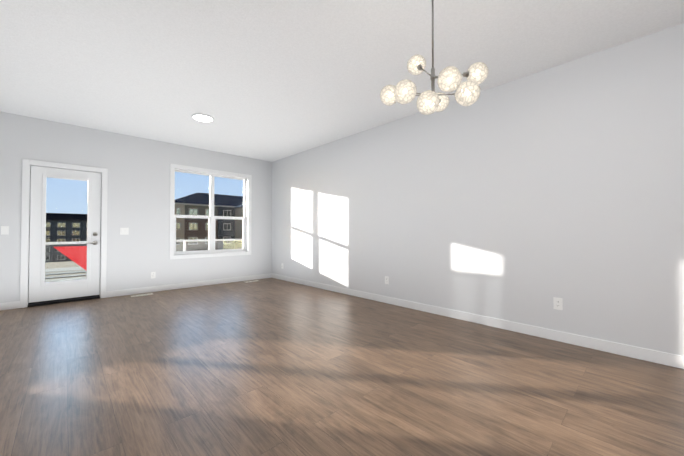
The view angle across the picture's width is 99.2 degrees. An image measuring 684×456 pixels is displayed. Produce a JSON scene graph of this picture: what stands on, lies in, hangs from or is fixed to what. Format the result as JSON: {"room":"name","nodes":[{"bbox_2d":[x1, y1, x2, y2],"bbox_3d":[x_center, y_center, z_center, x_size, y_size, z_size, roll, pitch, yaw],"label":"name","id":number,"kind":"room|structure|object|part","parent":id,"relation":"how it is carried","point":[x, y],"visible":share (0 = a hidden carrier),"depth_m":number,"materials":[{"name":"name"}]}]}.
{"room":"empty living room","nodes":[
{"label":"empty living room","id":0,"kind":"room"},
{"bbox_2d":[0,111,271,302],"bbox_3d":[-4.257,-0.217,4.606,7.425,2.740,0.250,1,-1,-44],"label":"wall","id":1,"kind":"structure","parent":0,"point":[138,195],"depth_m":5.03,"materials":[{"name":"white paint"}]},
{"bbox_2d":[1,226,8,234],"bbox_3d":[-4.667,0.043,4.031,0.072,0.116,0.010,1,-1,-44],"label":"light switch","id":2,"kind":"object","parent":1,"relation":"attached to","point":[4,230],"visible":1,"depth_m":4.03,"materials":[{"name":"white plastic"}]},
{"bbox_2d":[0,301,19,310],"bbox_3d":[-5.603,1.079,3.120,2.895,0.100,0.017,1,-1,-44],"label":"baseboard","id":3,"kind":"structure","parent":1,"relation":"attached to","point":[8,305],"depth_m":4.05,"materials":[{"name":"white wood"}]},
{"bbox_2d":[20,159,107,307],"bbox_3d":[-4.210,0.090,4.461,0.950,2.120,0.016,1,-1,-44],"label":"door frame","id":4,"kind":"structure","parent":1,"relation":"attached to","point":[26,163],"depth_m":4.18,"materials":[{"name":"white wood"}]},
{"bbox_2d":[27,165,101,306],"bbox_3d":[-4.264,0.115,4.517,0.856,2.073,0.202,1,-1,-44],"label":"balcony door","id":5,"kind":"structure","parent":1,"relation":"in","point":[40,291],"depth_m":4.41,"materials":[{"name":"white wood"}]},
{"bbox_3d":[-4.005,0.184,4.661,0.150,0.203,0.056,1,-1,-44],"label":"handle","id":6,"kind":"part","parent":5,"relation":"part of","materials":[{"name":"grey metal"}]},
{"bbox_2d":[120,228,128,234],"bbox_3d":[-3.699,0.068,4.951,0.118,0.116,0.010,1,-1,-44],"label":"double light switch","id":7,"kind":"object","parent":1,"relation":"attached to","point":[124,231],"visible":1,"depth_m":4.95,"materials":[{"name":"white plastic"}]},
{"bbox_2d":[151,272,155,278],"bbox_3d":[-3.392,0.863,5.232,0.072,0.116,0.008,1,-1,-44],"label":"electrical outlet","id":8,"kind":"object","parent":1,"relation":"attached to","point":[153,274],"visible":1,"depth_m":5.23,"materials":[{"name":"white plastic"}]},
{"bbox_2d":[106,273,271,297],"bbox_3d":[-2.770,1.122,5.814,3.025,0.100,0.017,1,-1,-44],"label":"baseboard","id":9,"kind":"structure","parent":1,"relation":"attached to","point":[115,293],"depth_m":5.53,"materials":[{"name":"white wood"}]},
{"bbox_2d":[169,164,251,258],"bbox_3d":[-2.682,-0.285,6.045,1.616,1.786,0.196,1,-1,-44],"label":"window","id":10,"kind":"structure","parent":1,"relation":"in","point":[212,218],"depth_m":6.05,"materials":[{"name":"white plastic"}]},
{"bbox_2d":[0,278,683,455],"bbox_3d":[-0.740,1.194,0.884,7.425,0.200,10.457,1,-1,-44],"label":"floor","id":11,"kind":"structure","parent":0,"point":[269,367],"depth_m":2.07,"materials":[{"name":"brown wood"}]},
{"bbox_2d":[131,293,152,296],"bbox_3d":[-3.404,1.156,4.960,0.310,0.005,0.115,1,-1,-44],"label":"floor vent","id":12,"kind":"object","parent":11,"relation":"in","point":[141,295],"visible":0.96,"depth_m":4.93,"materials":[{"name":"white metal"}]},
{"bbox_2d":[0,0,683,161],"bbox_3d":[-0.740,-1.746,0.931,7.425,0.200,10.457,1,-1,-44],"label":"ceiling","id":13,"kind":"structure","parent":0,"point":[270,80],"depth_m":2.74,"materials":[{"name":"white paint"}]},
{"bbox_2d":[191,113,213,121],"bbox_3d":[-2.018,-1.584,4.228,0.300,0.020,0.300,1,-1,-44],"label":"disc","id":14,"kind":"object","parent":13,"relation":"attached to","point":[201,117],"visible":0.98,"depth_m":4.18,"materials":[{"name":"white plastic"}]},
{"bbox_2d":[380,0,487,114],"bbox_3d":[0.577,-1.149,1.895,0.679,0.963,0.668,1,-1,-44],"label":"chandelier","id":15,"kind":"object","parent":13,"relation":"hanging from","point":[466,93],"visible":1,"depth_m":1.69,"materials":[{"name":"white glass"}]},
{"bbox_2d":[272,23,683,355],"bbox_3d":[1.946,-0.238,3.289,0.250,2.740,10.207,1,-1,-44],"label":"wall","id":16,"kind":"structure","parent":0,"point":[525,199],"depth_m":3.09,"materials":[{"name":"white paint"}]},
{"bbox_2d":[385,276,388,283],"bbox_3d":[0.678,0.805,4.418,0.008,0.116,0.072,1,-1,-44],"label":"electrical outlet","id":17,"kind":"object","parent":16,"relation":"attached to","point":[386,279],"visible":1,"depth_m":4.42,"materials":[{"name":"white plastic"}]},
{"bbox_2d":[272,273,683,368],"bbox_3d":[1.763,1.081,3.266,0.017,0.100,9.957,1,-1,-44],"label":"baseboard","id":18,"kind":"structure","parent":16,"relation":"attached to","point":[663,358],"depth_m":3.07,"materials":[{"name":"white wood"}]},
{"bbox_2d":[553,297,562,309],"bbox_3d":[2.138,0.758,2.883,0.008,0.116,0.072,1,-1,-44],"label":"electrical outlet","id":19,"kind":"object","parent":16,"relation":"attached to","point":[557,304],"visible":1,"depth_m":2.88,"materials":[{"name":"white plastic"}]},
{"label":"outside","id":20,"kind":"structure","parent":0,"visible":0},
{"bbox_2d":[45,261,85,279],"bbox_3d":[-102.125,13.971,150.777,580.000,1.000,480.000,1,-1,-44],"label":"ground","id":21,"kind":"structure","parent":20,"point":[51,264],"depth_m":92.99,"materials":[{"name":"grey concrete"}]},
{"bbox_2d":[45,213,86,262],"bbox_3d":[-112.055,3.883,110.582,71.200,17.900,18.000,1,-1,-44],"label":"building","id":22,"kind":"structure","parent":21,"relation":"on","point":[54,233],"depth_m":108.05,"materials":[{"name":"grey"}]},
{"bbox_2d":[45,267,86,281],"bbox_3d":[-141.794,11.131,8.216,206.000,0.160,40.000,1,-1,-44],"label":"street","id":23,"kind":"structure","parent":21,"relation":"on","point":[61,277],"depth_m":76.27,"materials":[{"name":"beige"}]},
{"bbox_2d":[54,246,86,270],"bbox_3d":[-29.431,6.899,33.966,6.150,9.440,0.370,1,-1,-44],"label":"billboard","id":24,"kind":"object","parent":21,"relation":"on","point":[76,250],"depth_m":33.13,"materials":[{"name":"red"}]},
{"bbox_2d":[174,193,242,250],"bbox_3d":[-30.948,2.045,70.365,37.300,20.300,36.100,1,-1,-44],"label":"building","id":25,"kind":"structure","parent":21,"relation":"on","point":[236,230],"depth_m":63.96,"materials":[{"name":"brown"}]},
{"bbox_3d":[-3.938,1.409,6.258,4.700,0.220,1.743,1,-1,-44],"label":"balcony slab","id":26,"kind":"object","parent":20,"visible":0},
{"bbox_2d":[45,239,241,281],"bbox_3d":[-4.466,0.808,6.829,4.552,1.000,0.063,1,-1,-44],"label":"balcony railing","id":27,"kind":"object","parent":26,"relation":"on","point":[83,242],"depth_m":5.95,"materials":[{"name":"white metal"}]}
]}

